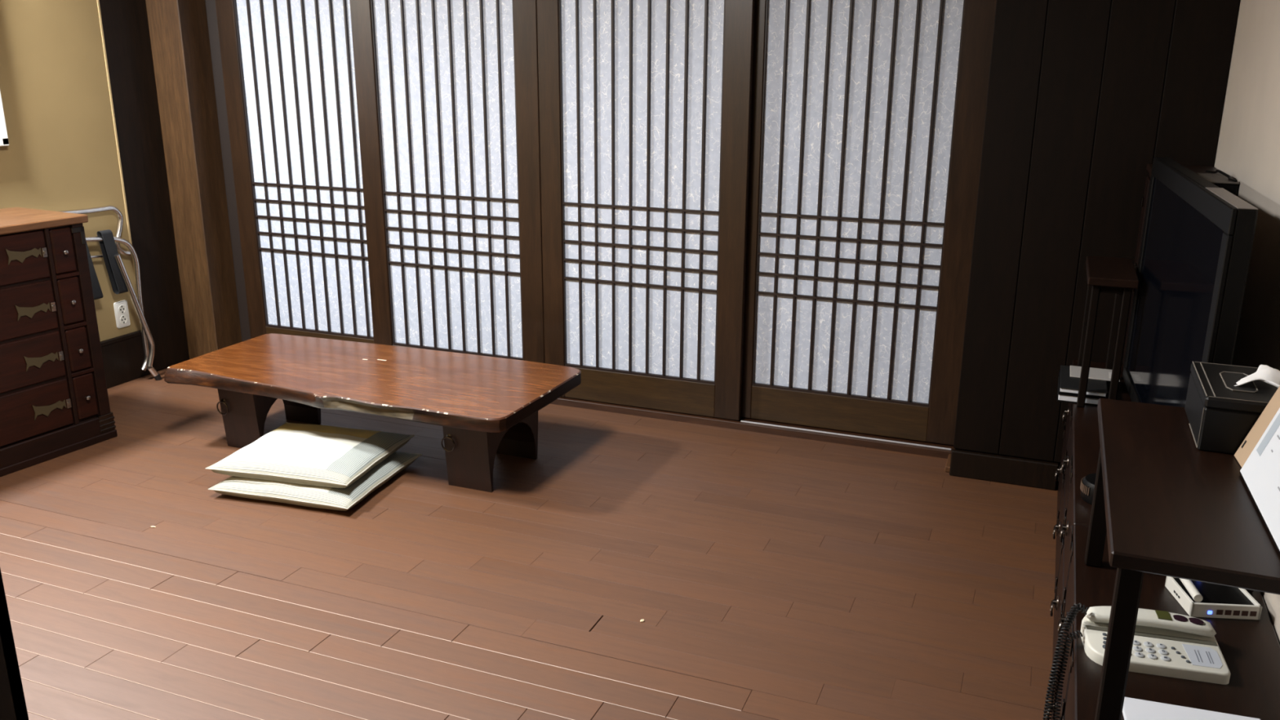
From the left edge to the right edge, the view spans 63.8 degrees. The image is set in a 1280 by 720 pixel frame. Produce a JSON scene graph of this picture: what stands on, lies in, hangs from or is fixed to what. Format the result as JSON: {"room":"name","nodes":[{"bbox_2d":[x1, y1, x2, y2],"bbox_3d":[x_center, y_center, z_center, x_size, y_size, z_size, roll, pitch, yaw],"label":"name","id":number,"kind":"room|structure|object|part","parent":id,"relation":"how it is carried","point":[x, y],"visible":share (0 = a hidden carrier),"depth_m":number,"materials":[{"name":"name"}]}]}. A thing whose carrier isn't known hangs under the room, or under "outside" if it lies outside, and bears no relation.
{"room":"traditional dwelling","nodes":[
{"label":"traditional dwelling","id":0,"kind":"room"},
{"bbox_2d":[0,0,140,341],"bbox_3d":[-3.377,-0.465,2.568,0.100,2.420,4.898,7,17,21],"label":"wall","id":1,"kind":"structure","parent":0,"point":[61,153],"depth_m":4.48,"materials":[{"name":"beige paint"}]},
{"bbox_2d":[0,91,8,146],"bbox_3d":[-2.732,-1.136,3.844,0.040,0.703,0.660,7,17,21],"label":"picture frame","id":2,"kind":"object","parent":1,"relation":"attached to","point":[4,141],"visible":1,"depth_m":4.19,"materials":[{"name":"white plastic"}]},
{"bbox_2d":[97,0,135,282],"bbox_3d":[-2.418,-1.202,4.698,0.007,2.192,0.010,7,17,21],"label":"trim","id":3,"kind":"structure","parent":1,"relation":"attached to","point":[98,2],"depth_m":4.73,"materials":[{"name":"brown wood"}]},
{"bbox_2d":[113,300,130,328],"bbox_3d":[-2.457,-0.217,4.879,0.012,0.124,0.072,7,17,21],"label":"wall outlet","id":4,"kind":"object","parent":1,"relation":"attached to","point":[121,308],"visible":1,"depth_m":4.87,"materials":[{"name":"white plastic"}]},
{"bbox_2d":[118,305,125,313],"bbox_3d":[-2.453,-0.240,4.871,0.002,0.041,0.041,7,17,21],"label":"socket","id":5,"kind":"object","parent":4,"relation":"attached to","point":[122,308],"depth_m":4.87,"materials":[{"name":"white plastic"}]},
{"bbox_2d":[120,315,127,324],"bbox_3d":[-2.453,-0.192,4.885,0.002,0.041,0.041,7,17,21],"label":"socket","id":6,"kind":"object","parent":4,"relation":"attached to","point":[123,318],"depth_m":4.89,"materials":[{"name":"white plastic"}]},
{"bbox_2d":[100,329,151,388],"bbox_3d":[-2.915,0.309,3.836,0.020,0.228,2.700,7,17,21],"label":"baseboard","id":7,"kind":"structure","parent":1,"relation":"attached to","point":[123,356],"depth_m":4.90,"materials":[{"name":"brown wood"}]},
{"bbox_2d":[98,0,189,370],"bbox_3d":[-2.413,-1.133,4.869,0.102,2.420,0.262,7,17,21],"label":"trim","id":8,"kind":"structure","parent":1,"relation":"attached to","point":[125,25],"depth_m":4.92,"materials":[{"name":"brown wood"}]},
{"bbox_2d":[0,367,1057,719],"bbox_3d":[-1.164,0.896,2.403,4.920,0.080,5.550,7,17,21],"label":"floor","id":9,"kind":"structure","parent":0,"point":[768,576],"depth_m":3.06,"materials":[{"name":"brown wood"}]},
{"bbox_2d":[0,207,117,476],"bbox_3d":[-2.577,-0.028,3.773,0.452,0.912,1.036,9,18,26],"label":"chest","id":10,"kind":"object","parent":9,"relation":"on","point":[55,402],"visible":1,"depth_m":3.92,"materials":[{"name":"brown wood"}]},
{"bbox_3d":[-2.274,-0.390,3.797,0.003,0.061,0.130,8,18,26],"label":"brass plate","id":11,"kind":"part","parent":10,"relation":"part of","materials":[{"name":"metal"}]},
{"bbox_3d":[-2.335,-0.356,3.723,0.028,0.180,0.380,9,18,26],"label":"wide drawer","id":12,"kind":"part","parent":10,"relation":"part of","materials":[{"name":"brown wood"}]},
{"bbox_3d":[-2.336,-0.168,3.778,0.028,0.188,0.380,9,18,26],"label":"wide drawer","id":13,"kind":"part","parent":10,"relation":"part of","materials":[{"name":"brown wood"}]},
{"bbox_3d":[-2.275,-0.189,3.856,0.003,0.061,0.130,8,18,26],"label":"brass plate","id":14,"kind":"part","parent":10,"relation":"part of","materials":[{"name":"metal"}]},
{"bbox_3d":[-2.337,0.020,3.833,0.028,0.179,0.380,9,18,26],"label":"wide drawer","id":15,"kind":"part","parent":10,"relation":"part of","materials":[{"name":"brown wood"}]},
{"bbox_3d":[-2.338,0.207,3.888,0.028,0.187,0.380,9,18,26],"label":"wide drawer","id":16,"kind":"part","parent":10,"relation":"part of","materials":[{"name":"brown wood"}]},
{"bbox_3d":[-2.276,-0.002,3.911,0.003,0.061,0.130,8,18,26],"label":"brass plate","id":17,"kind":"part","parent":10,"relation":"part of","materials":[{"name":"metal"}]},
{"bbox_3d":[-2.277,0.184,3.965,0.003,0.061,0.130,8,18,26],"label":"brass plate","id":18,"kind":"part","parent":10,"relation":"part of","materials":[{"name":"metal"}]},
{"bbox_3d":[-2.217,-0.419,3.942,0.029,0.172,0.085,9,18,26],"label":"drawer","id":19,"kind":"part","parent":10,"relation":"part of","materials":[{"name":"brown wood"}]},
{"bbox_3d":[-2.217,-0.231,3.998,0.029,0.180,0.085,9,18,26],"label":"drawer","id":20,"kind":"part","parent":10,"relation":"part of","materials":[{"name":"brown wood"}]},
{"bbox_3d":[-2.218,-0.044,4.052,0.029,0.171,0.085,9,18,26],"label":"drawer","id":21,"kind":"part","parent":10,"relation":"part of","materials":[{"name":"brown wood"}]},
{"bbox_3d":[-2.219,0.143,4.107,0.029,0.179,0.085,9,18,26],"label":"drawer","id":22,"kind":"part","parent":10,"relation":"part of","materials":[{"name":"brown wood"}]},
{"bbox_2d":[57,205,161,380],"bbox_3d":[-2.470,-0.254,4.637,0.117,0.871,0.592,7,17,21],"label":"luggage rack","id":23,"kind":"object","parent":9,"relation":"on","point":[120,282],"visible":0.81,"depth_m":4.74,"materials":[{"name":"silver metal"}]},
{"bbox_2d":[208,451,422,511],"bbox_3d":[-1.183,0.410,3.796,0.562,0.071,0.524,5,17,16],"label":"floor cushion","id":24,"kind":"object","parent":9,"relation":"on","point":[308,495],"visible":0.46,"depth_m":3.60,"materials":[{"name":"fabric"}]},
{"bbox_2d":[205,422,414,488],"bbox_3d":[-1.211,0.339,3.825,0.565,0.078,0.505,4,17,14],"label":"floor cushion","id":25,"kind":"object","parent":24,"relation":"on","point":[305,454],"visible":1,"depth_m":3.71,"materials":[{"name":"fabric"}]},
{"bbox_2d":[164,333,581,492],"bbox_3d":[-1.050,0.196,4.067,1.532,0.330,0.698,7,17,21],"label":"table","id":26,"kind":"object","parent":9,"relation":"on","point":[485,406],"visible":0.99,"depth_m":3.94,"materials":[{"name":"brown wood"}]},
{"bbox_3d":[-1.647,0.190,4.057,0.057,0.057,0.006,7,17,21],"label":"ring pull","id":27,"kind":"part","parent":26,"relation":"part of","materials":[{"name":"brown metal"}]},
{"bbox_3d":[-1.508,0.176,4.224,0.175,0.278,0.400,7,17,21],"label":"leg","id":28,"kind":"part","parent":26,"relation":"part of","materials":[{"name":"brown wood"}]},
{"bbox_3d":[-0.688,0.302,3.688,0.057,0.057,0.006,7,17,21],"label":"ring pull","id":29,"kind":"part","parent":26,"relation":"part of","materials":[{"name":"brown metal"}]},
{"bbox_3d":[-0.550,0.288,3.855,0.180,0.278,0.400,7,17,21],"label":"leg","id":30,"kind":"part","parent":26,"relation":"part of","materials":[{"name":"brown wood"}]},
{"bbox_2d":[550,396,955,472],"bbox_3d":[-0.440,0.186,4.660,3.612,0.043,0.280,7,17,21],"label":"door track","id":31,"kind":"structure","parent":9,"relation":"on","point":[840,437],"depth_m":4.28,"materials":[{"name":"brown wood"}]},
{"bbox_2d":[215,0,373,343],"bbox_3d":[-1.578,-0.963,4.896,0.912,2.015,0.030,7,17,21],"label":"door","id":32,"kind":"structure","parent":31,"relation":"on","point":[288,65],"depth_m":4.93,"materials":[{"name":"white paper"}]},
{"bbox_3d":[-1.582,-0.066,5.159,0.702,0.146,0.028,7,17,21],"label":"rail","id":33,"kind":"part","parent":32,"relation":"part of","materials":[{"name":"brown wood"}]},
{"bbox_2d":[349,0,544,363],"bbox_3d":[-0.849,-0.863,4.568,0.920,2.015,0.030,7,17,21],"label":"door","id":34,"kind":"structure","parent":31,"relation":"on","point":[447,91],"depth_m":4.57,"materials":[{"name":"white paper"}]},
{"bbox_2d":[536,0,755,420],"bbox_3d":[0.004,-0.763,4.240,0.915,2.015,0.030,7,17,21],"label":"door","id":35,"kind":"structure","parent":31,"relation":"on","point":[645,106],"depth_m":4.26,"materials":[{"name":"white paper"}]},
{"bbox_3d":[-0.006,0.133,4.505,0.706,0.146,0.028,7,17,21],"label":"rail","id":36,"kind":"part","parent":35,"relation":"part of","materials":[{"name":"brown wood"}]},
{"bbox_3d":[0.001,-0.780,4.244,0.706,1.745,0.003,7,17,21],"label":"paper panel","id":37,"kind":"part","parent":35,"relation":"part of","materials":[{"name":"white paper"}]},
{"bbox_3d":[0.826,0.305,4.202,0.860,0.003,0.010,7,17,21],"label":"track rail","id":38,"kind":"part","parent":31,"relation":"part of","materials":[{"name":"silver metal"}]},
{"bbox_2d":[741,0,996,445],"bbox_3d":[0.823,-0.681,3.973,0.953,2.015,0.030,7,17,21],"label":"door","id":39,"kind":"structure","parent":31,"relation":"on","point":[868,117],"depth_m":3.99,"materials":[{"name":"white paper"}]},
{"bbox_3d":[0.813,0.215,4.238,0.727,0.146,0.028,7,17,21],"label":"rail","id":40,"kind":"part","parent":39,"relation":"part of","materials":[{"name":"brown wood"}]},
{"bbox_3d":[1.197,0.397,3.962,0.030,0.024,0.148,7,17,21],"label":"sill","id":41,"kind":"part","parent":31,"relation":"part of","materials":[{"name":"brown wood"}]},
{"bbox_2d":[1049,360,1131,713],"bbox_3d":[1.396,0.441,2.970,0.358,0.500,1.431,7,17,21],"label":"base cabinet","id":42,"kind":"object","parent":9,"relation":"on","point":[1081,436],"visible":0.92,"depth_m":2.81,"materials":[{"name":"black wood"}]},
{"bbox_3d":[1.059,0.628,2.630,0.016,0.058,0.046,7,17,21],"label":"ring handle","id":43,"kind":"part","parent":42,"relation":"part of","materials":[{"name":"grey metal"}]},
{"bbox_3d":[1.237,0.504,3.055,0.016,0.058,0.046,7,17,21],"label":"ring handle","id":44,"kind":"part","parent":42,"relation":"part of","materials":[{"name":"grey metal"}]},
{"bbox_3d":[1.415,0.381,3.480,0.016,0.058,0.046,7,17,21],"label":"ring handle","id":45,"kind":"part","parent":42,"relation":"part of","materials":[{"name":"grey metal"}]},
{"bbox_3d":[1.077,0.630,2.623,0.017,0.197,0.437,7,17,21],"label":"drawer","id":46,"kind":"part","parent":42,"relation":"part of","materials":[{"name":"red wood"}]},
{"bbox_3d":[1.255,0.507,3.048,0.017,0.197,0.437,7,17,21],"label":"drawer","id":47,"kind":"part","parent":42,"relation":"part of","materials":[{"name":"red wood"}]},
{"bbox_3d":[1.433,0.384,3.473,0.017,0.197,0.437,7,17,21],"label":"drawer","id":48,"kind":"part","parent":42,"relation":"part of","materials":[{"name":"red wood"}]},
{"bbox_3d":[1.060,0.428,2.571,0.016,0.058,0.046,7,17,21],"label":"ring handle","id":49,"kind":"part","parent":42,"relation":"part of","materials":[{"name":"grey metal"}]},
{"bbox_3d":[1.238,0.305,2.996,0.016,0.058,0.046,7,17,21],"label":"ring handle","id":50,"kind":"part","parent":42,"relation":"part of","materials":[{"name":"grey metal"}]},
{"bbox_3d":[1.416,0.181,3.421,0.016,0.058,0.046,7,17,21],"label":"ring handle","id":51,"kind":"part","parent":42,"relation":"part of","materials":[{"name":"grey metal"}]},
{"bbox_3d":[1.078,0.431,2.565,0.017,0.193,0.437,7,17,21],"label":"drawer","id":52,"kind":"part","parent":42,"relation":"part of","materials":[{"name":"red wood"}]},
{"bbox_3d":[1.434,0.184,3.415,0.017,0.193,0.437,7,17,21],"label":"drawer","id":53,"kind":"part","parent":42,"relation":"part of","materials":[{"name":"red wood"}]},
{"bbox_3d":[1.256,0.307,2.990,0.017,0.193,0.437,7,17,21],"label":"drawer","id":54,"kind":"part","parent":42,"relation":"part of","materials":[{"name":"red wood"}]},
{"bbox_2d":[1057,370,1102,405],"bbox_3d":[1.390,0.088,3.239,0.137,0.026,0.266,7,17,21],"label":"folder","id":55,"kind":"object","parent":42,"relation":"on","point":[1071,398],"visible":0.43,"depth_m":3.13,"materials":[{"name":"black plastic"}]},
{"bbox_2d":[1059,364,1107,398],"bbox_3d":[1.391,0.066,3.231,0.134,0.019,0.258,7,17,21],"label":"folder","id":56,"kind":"object","parent":55,"relation":"on","point":[1068,384],"visible":0.73,"depth_m":3.15,"materials":[{"name":"black plastic"}]},
{"bbox_2d":[1070,365,1119,382],"bbox_3d":[1.444,0.043,3.269,0.144,0.004,0.124,7,17,21],"label":"brochure","id":57,"kind":"object","parent":56,"relation":"on","point":[1100,374],"visible":0.57,"depth_m":3.26,"materials":[{"name":"grey paper"}]},
{"bbox_2d":[1080,473,1096,505],"bbox_3d":[1.101,0.308,2.434,0.110,0.053,0.108,7,17,21],"label":"case","id":58,"kind":"object","parent":42,"relation":"on","point":[1087,482],"visible":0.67,"depth_m":2.42,"materials":[{"name":"black plastic"}]},
{"bbox_2d":[1076,255,1138,407],"bbox_3d":[1.430,-0.089,3.178,0.134,0.400,0.375,7,17,21],"label":"display stand","id":59,"kind":"object","parent":42,"relation":"on","point":[1117,276],"visible":0.87,"depth_m":3.04,"materials":[{"name":"brown wood"}]},
{"bbox_3d":[1.452,-0.124,3.341,0.022,0.376,0.022,7,17,21],"label":"leg","id":60,"kind":"part","parent":59,"relation":"part of","materials":[{"name":"black wood"}]},
{"bbox_3d":[1.330,-0.040,3.051,0.022,0.376,0.022,7,17,21],"label":"leg","id":61,"kind":"part","parent":59,"relation":"part of","materials":[{"name":"black wood"}]},
{"bbox_3d":[1.529,-0.115,3.311,0.022,0.376,0.022,7,17,21],"label":"leg","id":62,"kind":"part","parent":59,"relation":"part of","materials":[{"name":"black wood"}]},
{"bbox_3d":[1.408,-0.031,3.021,0.022,0.376,0.022,7,17,21],"label":"leg","id":63,"kind":"part","parent":59,"relation":"part of","materials":[{"name":"black wood"}]},
{"bbox_2d":[1122,163,1220,367],"bbox_3d":[1.690,-0.268,3.295,0.194,0.680,0.298,7,17,21],"label":"television","id":64,"kind":"object","parent":42,"relation":"on","point":[1196,169],"visible":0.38,"depth_m":3.32,"materials":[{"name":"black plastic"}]},
{"bbox_3d":[1.575,-0.240,3.268,0.005,0.510,0.128,7,17,21],"label":"hinge plate","id":65,"kind":"part","parent":64,"relation":"part of","materials":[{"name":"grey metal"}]},
{"bbox_3d":[1.635,-0.291,3.390,0.008,0.610,0.134,7,17,21],"label":"door","id":66,"kind":"part","parent":64,"relation":"part of","materials":[{"name":"black wood"}]},
{"bbox_3d":[1.582,-0.254,3.264,0.008,0.610,0.134,7,17,21],"label":"door","id":67,"kind":"part","parent":64,"relation":"part of","materials":[{"name":"black wood"}]},
{"bbox_3d":[1.630,-0.278,3.400,0.005,0.510,0.128,7,17,21],"label":"hinge plate","id":68,"kind":"part","parent":64,"relation":"part of","materials":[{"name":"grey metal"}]},
{"bbox_2d":[1122,157,1257,407],"bbox_3d":[1.359,-0.097,2.615,0.105,0.730,1.174,6,17,18],"label":"television","id":69,"kind":"object","parent":42,"relation":"on","point":[1197,237],"visible":0.59,"depth_m":2.42,"materials":[{"name":"black plastic"}]},
{"bbox_3d":[1.359,-0.117,2.609,0.038,0.683,1.174,6,17,18],"label":"casing","id":70,"kind":"part","parent":69,"relation":"part of","materials":[{"name":"black plastic"}]},
{"bbox_2d":[1196,173,1239,195],"bbox_3d":[1.636,-0.189,3.014,0.084,0.685,0.237,7,17,21],"label":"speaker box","id":71,"kind":"object","parent":42,"relation":"on","point":[1220,180],"visible":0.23,"depth_m":2.82,"materials":[{"name":"black plastic"}]},
{"bbox_2d":[1205,169,1237,182],"bbox_3d":[1.645,-0.526,2.908,0.018,0.021,0.226,3,17,11],"label":"cable","id":72,"kind":"object","parent":71,"relation":"on","point":[1206,171],"visible":1,"depth_m":2.89,"materials":[{"name":"black plastic"}]},
{"bbox_2d":[1046,524,1279,719],"bbox_3d":[0.866,0.808,1.703,0.358,0.500,1.403,7,17,21],"label":"base cabinet","id":73,"kind":"object","parent":9,"relation":"on","point":[1250,649],"visible":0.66,"depth_m":1.81,"materials":[{"name":"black wood"}]},
{"bbox_3d":[0.881,0.751,2.205,0.016,0.058,0.046,7,17,21],"label":"ring handle","id":74,"kind":"part","parent":73,"relation":"part of","materials":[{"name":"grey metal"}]},
{"bbox_3d":[0.899,0.754,2.199,0.017,0.197,0.428,7,17,21],"label":"drawer","id":75,"kind":"part","parent":73,"relation":"part of","materials":[{"name":"red wood"}]},
{"bbox_3d":[0.882,0.552,2.147,0.016,0.058,0.046,7,17,21],"label":"ring handle","id":76,"kind":"part","parent":73,"relation":"part of","materials":[{"name":"grey metal"}]},
{"bbox_3d":[0.900,0.554,2.140,0.017,0.193,0.428,7,17,21],"label":"drawer","id":77,"kind":"part","parent":73,"relation":"part of","materials":[{"name":"red wood"}]},
{"bbox_3d":[0.726,0.675,1.724,0.017,0.193,0.428,7,17,21],"label":"drawer","id":78,"kind":"part","parent":73,"relation":"part of","materials":[{"name":"red wood"}]},
{"bbox_2d":[1080,605,1230,684],"bbox_3d":[0.899,0.490,1.807,0.221,0.053,0.148,5,17,14],"label":"telephone","id":79,"kind":"object","parent":73,"relation":"on","point":[1166,643],"visible":0.75,"depth_m":1.79,"materials":[{"name":"white plastic"}]},
{"bbox_2d":[1042,603,1088,719],"bbox_3d":[0.698,0.701,1.754,0.048,0.443,0.410,8,18,25],"label":"phone cord","id":80,"kind":"object","parent":79,"relation":"attached to","point":[1071,618],"visible":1,"depth_m":1.82,"materials":[{"name":"black plastic"}]},
{"bbox_2d":[1084,398,1279,719],"bbox_3d":[0.942,0.356,1.736,0.334,0.350,0.732,7,17,21],"label":"display stand","id":81,"kind":"object","parent":73,"relation":"on","point":[1167,506],"visible":0.77,"depth_m":1.53,"materials":[{"name":"brown wood"}]},
{"bbox_3d":[0.940,0.266,2.088,0.032,0.326,0.032,7,17,21],"label":"leg","id":82,"kind":"part","parent":81,"relation":"part of","materials":[{"name":"black wood"}]},
{"bbox_3d":[0.689,0.440,1.489,0.032,0.326,0.032,7,17,21],"label":"leg","id":83,"kind":"part","parent":81,"relation":"part of","materials":[{"name":"black wood"}]},
{"bbox_2d":[1184,360,1279,454],"bbox_3d":[1.074,0.072,1.856,0.128,0.130,0.238,7,17,21],"label":"tissue box","id":84,"kind":"object","parent":81,"relation":"on","point":[1224,402],"visible":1,"depth_m":1.79,"materials":[{"name":"black leather"}]},
{"bbox_3d":[1.074,0.050,1.850,0.128,0.020,0.238,7,17,21],"label":"lid","id":85,"kind":"part","parent":84,"relation":"part of","materials":[{"name":"black leather"}]},
{"bbox_3d":[1.074,0.039,1.847,0.050,0.002,0.122,7,17,21],"label":"slot trim","id":86,"kind":"part","parent":84,"relation":"part of","materials":[{"name":"grey"}]},
{"bbox_2d":[1234,386,1279,467],"bbox_3d":[1.032,0.072,1.597,0.105,0.273,0.253,5,17,17],"label":"board","id":87,"kind":"object","parent":81,"relation":"on","point":[1242,455],"visible":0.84,"depth_m":1.72,"materials":[{"name":"beige wood"}]},
{"bbox_2d":[1239,408,1279,554],"bbox_3d":[0.985,0.080,1.482,0.116,0.324,0.321,6,17,19],"label":"information board","id":88,"kind":"object","parent":81,"relation":"on","point":[1260,473],"visible":1,"depth_m":1.58,"materials":[{"name":"white paper"}]},
{"bbox_2d":[1256,413,1279,456],"bbox_3d":[1.010,0.088,1.619,0.046,0.133,0.030,7,17,21],"label":"picture","id":89,"kind":"object","parent":88,"relation":"attached to","point":[1268,437],"depth_m":1.63,"materials":[{"name":"grey paper"}]},
{"bbox_2d":[1122,697,1260,719],"bbox_3d":[0.837,0.601,1.511,0.205,0.007,0.305,5,17,16],"label":"paper pad","id":90,"kind":"object","parent":73,"relation":"on","point":[1133,708],"visible":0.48,"depth_m":1.63,"materials":[{"name":"white paper"}]},
{"bbox_2d":[1164,576,1262,619],"bbox_3d":[1.100,0.448,1.975,0.127,0.042,0.119,2,16,5],"label":"router","id":91,"kind":"object","parent":73,"relation":"on","point":[1197,598],"visible":0.77,"depth_m":1.94,"materials":[{"name":"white plastic"}]},
{"bbox_2d":[953,0,1239,488],"bbox_3d":[1.566,-0.728,3.548,0.715,2.420,0.292,7,17,21],"label":"panelling","id":92,"kind":"object","parent":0,"point":[1082,95],"visible":0.72,"depth_m":3.46,"materials":[{"name":"black wood"}]},
{"bbox_3d":[1.256,-0.768,3.509,0.160,2.305,0.012,7,17,21],"label":"panel","id":93,"kind":"part","parent":92,"relation":"part of","materials":[{"name":"black wood"}]},
{"bbox_2d":[949,448,1058,490],"bbox_3d":[1.343,0.405,3.804,0.375,0.100,0.028,7,17,21],"label":"baseboard","id":94,"kind":"structure","parent":92,"relation":"attached to","point":[1041,474],"depth_m":3.79,"materials":[{"name":"brown wood"}]},
{"bbox_3d":[1.420,-0.749,3.446,0.188,2.305,0.012,7,17,21],"label":"panel","id":95,"kind":"part","parent":92,"relation":"part of","materials":[{"name":"black wood"}]},
{"bbox_3d":[1.594,-0.728,3.379,0.183,2.305,0.012,7,17,21],"label":"panel","id":96,"kind":"part","parent":92,"relation":"part of","materials":[{"name":"black wood"}]},
{"bbox_3d":[1.762,-0.708,3.315,0.176,2.305,0.012,7,17,21],"label":"panel","id":97,"kind":"part","parent":92,"relation":"part of","materials":[{"name":"black wood"}]},
{"bbox_2d":[1213,0,1279,644],"bbox_3d":[0.999,-0.028,1.145,0.100,2.420,5.400,7,17,21],"label":"wall","id":98,"kind":"structure","parent":0,"point":[1248,148],"depth_m":2.56,"materials":[{"name":"paint"}]},
{"bbox_3d":[-0.170,-0.991,4.419,4.615,2.420,0.100,7,17,21],"label":"wall","id":99,"kind":"structure","parent":0,"visible":0},
{"bbox_2d":[145,0,241,359],"bbox_3d":[-2.234,-1.185,5.048,0.293,2.420,0.218,7,17,21],"label":"wooden pillar","id":100,"kind":"structure","parent":99,"relation":"attached to","point":[179,33],"depth_m":5.02,"materials":[{"name":"brown wood"}]},
{"bbox_2d":[204,0,250,342],"bbox_3d":[-2.027,-1.187,5.058,0.085,2.420,0.045,7,17,21],"label":"trim","id":101,"kind":"structure","parent":99,"relation":"attached to","point":[211,8],"depth_m":5.11,"materials":[{"name":"black wood"}]},
{"bbox_3d":[-1.402,0.193,0.351,0.090,2.420,2.080,7,17,21],"label":"wall","id":102,"kind":"structure","parent":0,"visible":0},
{"bbox_2d":[0,568,28,719],"bbox_3d":[-0.950,-0.084,1.305,0.008,2.420,0.140,7,17,21],"label":"trim","id":103,"kind":"structure","parent":102,"relation":"attached to","point":[6,705],"depth_m":1.51,"materials":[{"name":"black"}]}
]}

